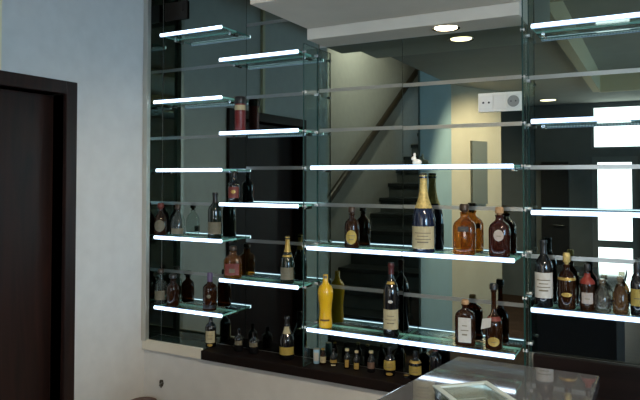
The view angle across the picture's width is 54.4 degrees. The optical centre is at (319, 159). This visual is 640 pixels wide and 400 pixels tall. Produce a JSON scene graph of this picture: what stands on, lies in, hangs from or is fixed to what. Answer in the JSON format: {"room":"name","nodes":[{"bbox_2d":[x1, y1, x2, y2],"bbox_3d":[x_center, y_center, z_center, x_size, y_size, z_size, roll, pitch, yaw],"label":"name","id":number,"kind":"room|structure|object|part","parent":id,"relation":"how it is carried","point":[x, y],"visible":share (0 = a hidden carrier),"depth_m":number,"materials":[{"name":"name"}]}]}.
{"room":"bar","nodes":[
{"label":"bar","id":0,"kind":"room"},
{"bbox_2d":[1,0,163,399],"bbox_3d":[-1.337,-0.032,2.482,0.120,3.500,1.908,-1,-2,28],"label":"wall","id":1,"kind":"structure","parent":0,"point":[96,45],"depth_m":2.92,"materials":[{"name":"white paint"}]},
{"bbox_2d":[0,0,1,69],"bbox_3d":[-1.276,-1.069,2.474,0.020,1.423,0.026,-1,-2,28],"label":"trim","id":2,"kind":"structure","parent":1,"relation":"attached to","point":[0,0],"depth_m":2.46,"materials":[{"name":"beige"}]},
{"bbox_2d":[0,70,76,399],"bbox_3d":[-1.377,0.679,2.374,0.152,2.073,0.955,-1,-2,28],"label":"door","id":3,"kind":"structure","parent":1,"relation":"in","point":[26,118],"depth_m":2.67,"materials":[{"name":"brown wood"}]},
{"bbox_2d":[141,0,150,340],"bbox_3d":[-0.884,-0.422,3.177,0.029,2.663,0.026,-1,-2,28],"label":"post","id":4,"kind":"object","parent":1,"relation":"attached to","point":[147,3],"visible":1,"depth_m":3.15,"materials":[{"name":"silver metal"}]},
{"bbox_2d":[149,0,162,337],"bbox_3d":[-0.862,-0.420,3.245,0.006,2.663,0.114,-1,-2,28],"label":"mirror","id":5,"kind":"object","parent":1,"relation":"attached to","point":[156,110],"visible":0.67,"depth_m":3.24,"materials":[{"name":"black mirror"}]},
{"bbox_2d":[144,349,388,399],"bbox_3d":[1.336,1.315,2.023,4.990,0.781,0.126,-1,-2,28],"label":"wall","id":6,"kind":"structure","parent":0,"point":[183,377],"depth_m":2.91,"materials":[{"name":"white paint"}]},
{"bbox_2d":[159,380,163,387],"bbox_3d":[-0.792,1.112,3.089,0.028,0.038,0.018,-1,-2,28],"label":"cable hole","id":7,"kind":"object","parent":6,"relation":"attached to","point":[161,383],"visible":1,"depth_m":3.09,"materials":[{"name":"plastic"}]},
{"bbox_2d":[142,339,202,358],"bbox_3d":[-0.729,0.927,3.059,0.378,0.050,0.016,-1,-2,28],"label":"window sill","id":8,"kind":"structure","parent":6,"relation":"on","point":[153,345],"depth_m":3.05,"materials":[{"name":"beige"}]},
{"bbox_2d":[149,334,217,349],"bbox_3d":[-0.697,0.920,3.119,0.378,0.020,0.117,-1,-2,28],"label":"base plate","id":9,"kind":"object","parent":6,"relation":"on","point":[171,339],"visible":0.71,"depth_m":3.14,"materials":[{"name":"clear glass"}]},
{"bbox_2d":[205,316,215,346],"bbox_3d":[-0.533,0.832,3.034,0.054,0.151,0.055,0,-2,0],"label":"bottle","id":10,"kind":"object","parent":9,"relation":"on","point":[210,328],"visible":0.89,"depth_m":3.01,"materials":[{"name":"black glass"}]},
{"bbox_2d":[201,344,412,392],"bbox_3d":[0.119,0.920,2.669,1.483,0.043,0.139,-1,-2,28],"label":"ledge","id":11,"kind":"object","parent":6,"relation":"on","point":[264,360],"visible":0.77,"depth_m":2.71,"materials":[{"name":"brown wood"}]},
{"bbox_2d":[234,329,242,351],"bbox_3d":[-0.386,0.854,2.955,0.043,0.102,0.044,0,-2,1],"label":"bottle","id":12,"kind":"object","parent":11,"relation":"on","point":[238,340],"visible":1,"depth_m":2.94,"materials":[{"name":"black glass"}]},
{"bbox_2d":[249,332,258,353],"bbox_3d":[-0.310,0.855,2.914,0.047,0.098,0.048,0,-2,3],"label":"bottle","id":13,"kind":"object","parent":11,"relation":"on","point":[253,342],"visible":1,"depth_m":2.90,"materials":[{"name":"black glass"}]},
{"bbox_2d":[279,315,293,359],"bbox_3d":[-0.150,0.806,2.830,0.068,0.191,0.069,0,-2,5],"label":"bottle","id":14,"kind":"object","parent":11,"relation":"on","point":[286,343],"visible":1,"depth_m":2.81,"materials":[{"name":"black glass"}]},
{"bbox_2d":[302,43,317,365],"bbox_3d":[-0.042,0.193,2.782,0.015,1.414,0.126,-1,-2,28],"label":"divider","id":15,"kind":"object","parent":11,"relation":"on","point":[303,51],"visible":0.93,"depth_m":2.75,"materials":[{"name":"teal"}]},
{"bbox_2d":[313,348,319,363],"bbox_3d":[-0.016,0.868,2.756,0.029,0.064,0.030,0,-2,7],"label":"can","id":16,"kind":"object","parent":11,"relation":"on","point":[316,351],"visible":1,"depth_m":2.74,"materials":[{"name":"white metal"}]},
{"bbox_2d":[320,348,325,364],"bbox_3d":[0.013,0.865,2.740,0.026,0.069,0.028,0,-2,7],"label":"beer bottle","id":17,"kind":"object","parent":11,"relation":"on","point":[322,355],"visible":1,"depth_m":2.73,"materials":[{"name":"brown glass"}]},
{"bbox_2d":[330,348,336,366],"bbox_3d":[0.059,0.862,2.716,0.031,0.074,0.032,0,-2,8],"label":"beer bottle","id":18,"kind":"object","parent":11,"relation":"on","point":[333,357],"visible":1,"depth_m":2.71,"materials":[{"name":"black glass"}]},
{"bbox_2d":[344,348,349,368],"bbox_3d":[0.117,0.856,2.685,0.028,0.083,0.030,0,-2,9],"label":"beer bottle","id":19,"kind":"object","parent":11,"relation":"on","point":[346,356],"visible":1,"depth_m":2.67,"materials":[{"name":"black"}]},
{"bbox_2d":[353,350,359,369],"bbox_3d":[0.157,0.857,2.664,0.028,0.080,0.029,0,-2,9],"label":"beer bottle","id":20,"kind":"object","parent":11,"relation":"on","point":[356,361],"visible":1,"depth_m":2.65,"materials":[{"name":"black glass"}]},
{"bbox_2d":[367,350,374,372],"bbox_3d":[0.216,0.851,2.632,0.034,0.089,0.035,0,-2,10],"label":"beer bottle","id":21,"kind":"object","parent":11,"relation":"on","point":[370,361],"visible":1,"depth_m":2.62,"materials":[{"name":"black"}]},
{"bbox_2d":[384,346,395,375],"bbox_3d":[0.290,0.837,2.592,0.050,0.115,0.051,0,-2,12],"label":"bottle","id":22,"kind":"object","parent":11,"relation":"on","point":[389,361],"visible":1,"depth_m":2.58,"materials":[{"name":"black glass"}]},
{"bbox_2d":[409,350,420,379],"bbox_3d":[0.389,0.837,2.540,0.050,0.113,0.050,0,-2,13],"label":"bottle","id":23,"kind":"object","parent":11,"relation":"on","point":[415,363],"visible":0.98,"depth_m":2.52,"materials":[{"name":"black glass"}]},
{"bbox_2d":[429,342,441,371],"bbox_3d":[0.464,0.814,2.501,0.052,0.156,0.052,0,-2,15],"label":"wine bottle","id":24,"kind":"object","parent":11,"relation":"on","point":[435,359],"visible":0.49,"depth_m":2.48,"materials":[{"name":"black glass"}]},
{"bbox_2d":[520,0,532,366],"bbox_3d":[0.778,-0.443,2.359,0.015,2.662,0.126,-1,-2,28],"label":"divider","id":25,"kind":"object","parent":11,"relation":"on","point":[522,29],"visible":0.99,"depth_m":2.31,"materials":[{"name":"teal"}]},
{"bbox_2d":[250,0,527,28],"bbox_3d":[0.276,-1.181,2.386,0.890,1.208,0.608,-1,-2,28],"label":"ceiling","id":26,"kind":"structure","parent":0,"point":[308,14],"depth_m":2.37,"materials":[{"name":"paint"}]},
{"bbox_2d":[161,25,637,375],"bbox_3d":[1.120,-0.035,2.356,6.050,3.500,0.192,-1,-2,28],"label":"wall","id":27,"kind":"structure","parent":0,"point":[320,46],"depth_m":2.43,"materials":[{"name":"white paint"}]},
{"bbox_2d":[161,0,246,346],"bbox_3d":[-0.598,-0.421,3.165,0.532,2.664,0.020,-1,-2,28],"label":"mirror panel","id":28,"kind":"object","parent":27,"relation":"attached to","point":[192,67],"visible":0.95,"depth_m":3.16,"materials":[{"name":"grey metal"}]},
{"bbox_3d":[-0.753,-0.780,3.256,0.150,0.096,0.010,-1,-2,28],"label":"hinge plate","id":29,"kind":"part","parent":28,"relation":"part of","materials":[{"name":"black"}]},
{"bbox_2d":[154,95,233,107],"bbox_3d":[-0.629,-0.290,3.112,0.429,0.027,0.122,-1,-2,28],"label":"glass shelf","id":30,"kind":"object","parent":28,"relation":"attached to","point":[207,99],"visible":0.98,"depth_m":3.07,"materials":[{"name":"teal"}]},
{"bbox_3d":[-0.627,-0.295,3.116,0.429,0.008,0.113,-1,-2,28],"label":"pane","id":31,"kind":"part","parent":30,"relation":"part of","materials":[{"name":"green glass"}]},
{"bbox_2d":[154,303,236,317],"bbox_3d":[-0.621,0.743,3.079,0.421,0.027,0.122,-1,-2,28],"label":"glass shelf","id":32,"kind":"object","parent":28,"relation":"attached to","point":[158,307],"visible":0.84,"depth_m":3.04,"materials":[{"name":"teal"}]},
{"bbox_2d":[155,269,165,299],"bbox_3d":[-0.817,0.648,3.192,0.062,0.176,0.063,0,-2,-4],"label":"bottle","id":33,"kind":"object","parent":32,"relation":"on","point":[159,295],"visible":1,"depth_m":3.16,"materials":[{"name":"brown"}]},
{"bbox_2d":[166,273,179,305],"bbox_3d":[-0.746,0.657,3.154,0.066,0.157,0.066,0,-2,-3],"label":"bottle","id":34,"kind":"object","parent":32,"relation":"on","point":[172,289],"visible":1,"depth_m":3.13,"materials":[{"name":"black glass"}]},
{"bbox_2d":[203,272,216,310],"bbox_3d":[-0.539,0.641,3.043,0.068,0.182,0.069,0,-2,0],"label":"bottle","id":35,"kind":"object","parent":32,"relation":"on","point":[209,289],"visible":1,"depth_m":3.02,"materials":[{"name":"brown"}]},
{"bbox_2d":[154,234,236,242],"bbox_3d":[-0.623,0.393,3.090,0.423,0.027,0.122,-1,-2,28],"label":"glass shelf","id":36,"kind":"object","parent":28,"relation":"attached to","point":[170,236],"visible":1,"depth_m":3.04,"materials":[{"name":"teal"}]},
{"bbox_2d":[154,203,166,235],"bbox_3d":[-0.821,0.304,3.203,0.067,0.165,0.068,0,-2,-4],"label":"bottle","id":37,"kind":"object","parent":36,"relation":"on","point":[160,220],"visible":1,"depth_m":3.18,"materials":[{"name":"brown glass"}]},
{"bbox_2d":[171,204,183,236],"bbox_3d":[-0.719,0.305,3.149,0.071,0.159,0.072,0,-2,-3],"label":"bottle","id":38,"kind":"object","parent":36,"relation":"on","point":[177,206],"visible":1,"depth_m":3.12,"materials":[{"name":"brown"}]},
{"bbox_2d":[208,192,221,238],"bbox_3d":[-0.513,0.270,3.039,0.068,0.223,0.070,0,-2,0],"label":"wine bottle","id":39,"kind":"object","parent":36,"relation":"on","point":[214,210],"visible":1,"depth_m":3.01,"materials":[{"name":"black glass"}]},
{"bbox_2d":[156,168,236,173],"bbox_3d":[-0.620,0.056,3.097,0.411,0.027,0.122,-1,-2,28],"label":"glass shelf","id":40,"kind":"object","parent":28,"relation":"attached to","point":[171,170],"visible":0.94,"depth_m":3.04,"materials":[{"name":"teal"}]},
{"bbox_3d":[-0.617,0.051,3.101,0.411,0.008,0.113,-1,-2,28],"label":"pane","id":41,"kind":"part","parent":40,"relation":"part of","materials":[{"name":"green glass"}]},
{"bbox_2d":[160,25,235,42],"bbox_3d":[-0.612,-0.627,3.112,0.387,0.027,0.122,-1,-2,28],"label":"glass shelf","id":42,"kind":"object","parent":28,"relation":"attached to","point":[217,27],"visible":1,"depth_m":3.08,"materials":[{"name":"teal"}]},
{"bbox_2d":[246,0,318,357],"bbox_3d":[-0.181,-0.427,2.950,0.401,2.664,0.007,-1,-2,28],"label":"mirror panel","id":43,"kind":"object","parent":27,"relation":"attached to","point":[274,95],"visible":0.8,"depth_m":2.94,"materials":[{"name":"grey metal"}]},
{"bbox_2d":[219,49,310,66],"bbox_3d":[-0.262,-0.474,2.920,0.437,0.027,0.122,-1,-2,28],"label":"glass shelf","id":44,"kind":"object","parent":43,"relation":"attached to","point":[288,52],"visible":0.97,"depth_m":2.89,"materials":[{"name":"teal"}]},
{"bbox_3d":[-0.259,-0.479,2.924,0.437,0.008,0.113,-1,-2,28],"label":"pane","id":45,"kind":"part","parent":44,"relation":"part of","materials":[{"name":"green glass"}]},
{"bbox_2d":[219,276,310,289],"bbox_3d":[-0.259,0.570,2.889,0.432,0.027,0.122,-1,-2,28],"label":"glass shelf","id":46,"kind":"object","parent":43,"relation":"attached to","point":[225,280],"visible":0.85,"depth_m":2.85,"materials":[{"name":"teal"}]},
{"bbox_2d":[224,246,241,277],"bbox_3d":[-0.417,0.488,2.982,0.086,0.150,0.065,0,-2,1],"label":"bottle","id":47,"kind":"object","parent":46,"relation":"on","point":[232,262],"visible":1,"depth_m":2.95,"materials":[{"name":"brown"}]},
{"bbox_2d":[280,236,293,283],"bbox_3d":[-0.148,0.453,2.838,0.064,0.212,0.065,0,-2,5],"label":"champagne bottle","id":48,"kind":"object","parent":46,"relation":"on","point":[287,261],"visible":1,"depth_m":2.81,"materials":[{"name":"black"}]},
{"bbox_2d":[219,128,310,137],"bbox_3d":[-0.261,-0.123,2.909,0.435,0.027,0.122,-1,-2,28],"label":"glass shelf","id":49,"kind":"object","parent":43,"relation":"attached to","point":[291,130],"visible":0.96,"depth_m":2.85,"materials":[{"name":"teal"}]},
{"bbox_2d":[234,96,245,130],"bbox_3d":[-0.383,-0.217,2.983,0.055,0.172,0.055,0,-2,1],"label":"bottle","id":50,"kind":"object","parent":49,"relation":"on","point":[240,101],"visible":0.85,"depth_m":2.96,"materials":[{"name":"red glass"}]},
{"bbox_3d":[-0.258,-0.128,2.913,0.435,0.008,0.113,-1,-2,28],"label":"pane","id":51,"kind":"part","parent":49,"relation":"part of","materials":[{"name":"green glass"}]},
{"bbox_2d":[219,202,310,208],"bbox_3d":[-0.260,0.213,2.900,0.434,0.027,0.122,-1,-2,28],"label":"glass shelf","id":52,"kind":"object","parent":43,"relation":"attached to","point":[268,205],"visible":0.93,"depth_m":2.84,"materials":[{"name":"teal"}]},
{"bbox_2d":[228,172,239,202],"bbox_3d":[-0.413,0.131,2.989,0.058,0.148,0.058,0,-2,1],"label":"bottle","id":53,"kind":"object","parent":52,"relation":"on","point":[234,185],"visible":1,"depth_m":2.97,"materials":[{"name":"black glass"}]},
{"bbox_3d":[-0.257,0.208,2.904,0.434,0.008,0.113,-1,-2,28],"label":"pane","id":54,"kind":"part","parent":52,"relation":"part of","materials":[{"name":"green glass"}]},
{"bbox_2d":[319,39,403,371],"bbox_3d":[0.175,0.192,2.741,0.404,1.415,0.007,-1,-2,28],"label":"mirror panel","id":55,"kind":"object","parent":27,"relation":"attached to","point":[361,85],"visible":0.94,"depth_m":2.73,"materials":[{"name":"grey"}]},
{"bbox_2d":[307,2,527,46],"bbox_3d":[0.376,-0.547,2.554,0.890,0.048,0.169,-1,-2,28],"label":"beam","id":56,"kind":"structure","parent":27,"relation":"attached to","point":[506,14],"depth_m":2.48,"materials":[{"name":"paint"}]},
{"bbox_2d":[432,24,459,31],"bbox_3d":[0.498,-0.522,2.460,0.110,0.006,0.110,-1,-2,28],"label":"recessed light","id":57,"kind":"object","parent":56,"relation":"in","point":[444,27],"visible":1,"depth_m":2.46,"materials":[{"name":"silver metal"}]},
{"bbox_3d":[0.498,-0.523,2.460,0.087,0.004,0.087,-1,-2,28],"label":"bulb","id":58,"kind":"part","parent":57,"relation":"part of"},
{"bbox_2d":[403,25,528,374],"bbox_3d":[0.578,0.186,2.525,0.506,1.415,0.007,-1,-2,28],"label":"mirror panel","id":59,"kind":"object","parent":27,"relation":"attached to","point":[444,75],"visible":0.81,"depth_m":2.53,"materials":[{"name":"grey"}]},
{"bbox_2d":[307,323,520,359],"bbox_3d":[0.358,0.739,2.554,0.880,0.027,0.122,-1,-2,28],"label":"glass shelf","id":60,"kind":"object","parent":59,"relation":"attached to","point":[513,355],"visible":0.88,"depth_m":2.50,"materials":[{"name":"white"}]},
{"bbox_2d":[318,274,332,327],"bbox_3d":[0.024,0.620,2.742,0.068,0.229,0.068,0,-2,7],"label":"bottle","id":61,"kind":"object","parent":60,"relation":"on","point":[325,290],"visible":1,"depth_m":2.72,"materials":[{"name":"yellow glass"}]},
{"bbox_3d":[0.158,0.737,2.667,0.421,0.008,0.113,-1,-2,28],"label":"pane","id":62,"kind":"part","parent":60,"relation":"part of","materials":[{"name":"green glass"}]},
{"bbox_2d":[383,262,398,336],"bbox_3d":[0.297,0.579,2.596,0.067,0.302,0.068,0,-2,12],"label":"wine bottle","id":63,"kind":"object","parent":60,"relation":"on","point":[390,290],"visible":1,"depth_m":2.57,"materials":[{"name":"black glass"}]},
{"bbox_3d":[0.547,0.731,2.458,0.456,0.008,0.113,-1,-2,28],"label":"pane","id":64,"kind":"part","parent":60,"relation":"part of","materials":[{"name":"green glass"}]},
{"bbox_2d":[455,299,475,345],"bbox_3d":[0.572,0.638,2.447,0.079,0.177,0.048,-1,-2,20],"label":"bottle","id":65,"kind":"object","parent":60,"relation":"on","point":[465,319],"visible":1,"depth_m":2.43,"materials":[{"name":"brown glass"}]},
{"bbox_2d":[481,283,502,349],"bbox_3d":[0.664,0.600,2.389,0.065,0.248,0.084,-1,-2,36],"label":"bottle","id":66,"kind":"object","parent":60,"relation":"on","point":[493,325],"visible":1,"depth_m":2.37,"materials":[{"name":"black glass"}]},
{"bbox_2d":[307,244,520,262],"bbox_3d":[0.359,0.385,2.563,0.884,0.027,0.122,-1,-2,28],"label":"glass shelf","id":67,"kind":"object","parent":59,"relation":"attached to","point":[320,247],"visible":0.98,"depth_m":2.51,"materials":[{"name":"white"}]},
{"bbox_2d":[345,207,358,247],"bbox_3d":[0.138,0.291,2.689,0.065,0.175,0.066,0,-2,9],"label":"bottle","id":68,"kind":"object","parent":67,"relation":"on","point":[351,225],"visible":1,"depth_m":2.66,"materials":[{"name":"brown glass"}]},
{"bbox_3d":[0.165,0.383,2.672,0.439,0.008,0.113,-1,-2,28],"label":"pane","id":69,"kind":"part","parent":67,"relation":"part of","materials":[{"name":"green glass"}]},
{"bbox_2d":[412,173,434,252],"bbox_3d":[0.422,0.213,2.539,0.094,0.321,0.095,0,-2,14],"label":"champagne bottle","id":70,"kind":"object","parent":67,"relation":"on","point":[423,217],"visible":1,"depth_m":2.50,"materials":[{"name":"blue"}]},
{"bbox_3d":[0.556,0.377,2.463,0.442,0.008,0.113,-1,-2,28],"label":"pane","id":71,"kind":"part","parent":67,"relation":"part of","materials":[{"name":"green glass"}]},
{"bbox_2d":[453,204,475,254],"bbox_3d":[0.571,0.273,2.458,0.087,0.198,0.071,-1,-2,21],"label":"bottle","id":72,"kind":"object","parent":67,"relation":"on","point":[464,228],"visible":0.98,"depth_m":2.43,"materials":[{"name":"orange glass"}]},
{"bbox_2d":[489,207,510,256],"bbox_3d":[0.691,0.275,2.393,0.081,0.189,0.070,-1,-2,22],"label":"bottle","id":73,"kind":"object","parent":67,"relation":"on","point":[499,230],"visible":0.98,"depth_m":2.37,"materials":[{"name":"brown glass"}]},
{"bbox_2d":[310,164,519,171],"bbox_3d":[0.366,0.034,2.569,0.865,0.027,0.122,-1,-2,28],"label":"glass shelf","id":74,"kind":"object","parent":59,"relation":"attached to","point":[325,168],"visible":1,"depth_m":2.48,"materials":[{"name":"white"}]},
{"bbox_2d":[411,153,421,164],"bbox_3d":[0.398,-0.003,2.568,0.045,0.054,0.028,-1,-2,28],"label":"ornament","id":75,"kind":"object","parent":74,"relation":"on","point":[415,161],"visible":0.92,"depth_m":2.56,"materials":[{"name":"white ceramic"}]},
{"bbox_2d":[478,91,521,112],"bbox_3d":[0.710,-0.229,2.454,0.170,0.075,0.014,-1,-2,28],"label":"socket plate","id":76,"kind":"object","parent":59,"relation":"attached to","point":[499,101],"visible":0.94,"depth_m":2.45,"materials":[{"name":"white plastic"}]},
{"bbox_2d":[526,0,639,365],"bbox_3d":[1.653,-0.531,1.968,1.929,2.510,0.007,-1,-2,28],"label":"mirror panel","id":77,"kind":"object","parent":27,"relation":"attached to","point":[588,72],"visible":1,"depth_m":2.31,"materials":[{"name":"grey metal"}]},
{"bbox_2d":[531,12,639,36],"bbox_3d":[1.202,-0.493,2.135,0.900,0.027,0.122,-1,-2,28],"label":"glass shelf","id":78,"kind":"object","parent":77,"relation":"attached to","point":[634,14],"visible":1,"depth_m":2.24,"materials":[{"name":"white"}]},
{"bbox_3d":[1.204,-0.498,2.139,0.900,0.008,0.113,-1,-2,28],"label":"pane","id":79,"kind":"part","parent":78,"relation":"part of","materials":[{"name":"green glass"}]},
{"bbox_2d":[531,114,639,127],"bbox_3d":[1.199,-0.141,2.127,0.900,0.027,0.122,-1,-2,28],"label":"glass shelf","id":80,"kind":"object","parent":77,"relation":"attached to","point":[616,118],"visible":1,"depth_m":2.21,"materials":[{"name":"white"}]},
{"bbox_3d":[1.201,-0.147,2.131,0.900,0.008,0.113,-1,-2,28],"label":"pane","id":81,"kind":"part","parent":80,"relation":"part of","materials":[{"name":"green glass"}]},
{"bbox_2d":[531,304,639,322],"bbox_3d":[1.194,0.547,2.111,0.900,0.027,0.122,-1,-2,28],"label":"glass shelf","id":82,"kind":"object","parent":77,"relation":"attached to","point":[533,309],"visible":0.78,"depth_m":2.19,"materials":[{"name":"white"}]},
{"bbox_2d":[534,240,552,307],"bbox_3d":[0.832,0.420,2.313,0.065,0.245,0.066,-1,-2,22],"label":"wine bottle","id":83,"kind":"object","parent":82,"relation":"on","point":[543,268],"visible":1,"depth_m":2.29,"materials":[{"name":"black glass"}]},
{"bbox_2d":[558,252,575,309],"bbox_3d":[0.903,0.441,2.275,0.063,0.202,0.063,-1,-2,23],"label":"bottle","id":84,"kind":"object","parent":82,"relation":"on","point":[566,278],"visible":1,"depth_m":2.25,"materials":[{"name":"brown glass"}]},
{"bbox_3d":[1.196,0.542,2.115,0.900,0.008,0.113,-1,-2,28],"label":"pane","id":85,"kind":"part","parent":82,"relation":"part of","materials":[{"name":"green glass"}]},
{"bbox_2d":[580,264,594,310],"bbox_3d":[0.963,0.458,2.242,0.051,0.166,0.052,-1,-2,24],"label":"bottle","id":86,"kind":"object","parent":82,"relation":"on","point":[587,284],"visible":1,"depth_m":2.22,"materials":[{"name":"red glass"}]},
{"bbox_2d":[612,283,628,314],"bbox_3d":[1.058,0.474,2.191,0.053,0.130,0.053,-1,-2,26],"label":"decanter","id":87,"kind":"object","parent":82,"relation":"on","point":[620,300],"visible":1,"depth_m":2.17,"materials":[{"name":"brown glass"}]},
{"bbox_2d":[630,262,639,315],"bbox_3d":[1.105,0.447,2.166,0.045,0.183,0.047,-1,-2,27],"label":"bottle","id":88,"kind":"object","parent":82,"relation":"on","point":[635,282],"visible":1,"depth_m":2.15,"materials":[{"name":"black glass"}]},
{"bbox_2d":[531,210,639,217],"bbox_3d":[1.197,0.192,2.119,0.900,0.027,0.122,-1,-2,28],"label":"glass shelf","id":89,"kind":"object","parent":77,"relation":"attached to","point":[533,212],"visible":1,"depth_m":2.19,"materials":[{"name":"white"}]},
{"bbox_3d":[1.199,0.187,2.123,0.900,0.008,0.113,-1,-2,28],"label":"pane","id":90,"kind":"part","parent":89,"relation":"part of","materials":[{"name":"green glass"}]},
{"bbox_2d":[533,353,639,399],"bbox_3d":[1.654,0.820,1.911,1.911,0.194,0.029,-1,-2,28],"label":"board","id":91,"kind":"object","parent":27,"relation":"attached to","point":[617,381],"visible":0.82,"depth_m":2.23,"materials":[{"name":"brown wood"}]},
{"bbox_3d":[-0.465,1.683,-0.648,6.050,0.100,6.900,-1,-2,28],"label":"floor","id":92,"kind":"structure","parent":0,"visible":0},
{"bbox_2d":[132,397,156,399],"bbox_3d":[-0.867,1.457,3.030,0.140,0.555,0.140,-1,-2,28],"label":"stool","id":93,"kind":"object","parent":92,"relation":"on","point":[138,398],"visible":1,"depth_m":3.08,"materials":[{"name":"brown wood"}]},
{"bbox_2d":[377,356,598,399],"bbox_3d":[0.276,1.138,1.380,0.566,1.100,1.050,-1,-2,28],"label":"countertop","id":94,"kind":"structure","parent":92,"relation":"on","point":[521,382],"depth_m":1.67,"materials":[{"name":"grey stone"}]},
{"bbox_2d":[433,381,515,399],"bbox_3d":[0.372,0.577,1.502,0.150,0.029,0.150,0,-2,-13],"label":"tray","id":95,"kind":"object","parent":94,"relation":"on","point":[440,387],"visible":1,"depth_m":1.55,"materials":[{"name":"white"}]}
]}

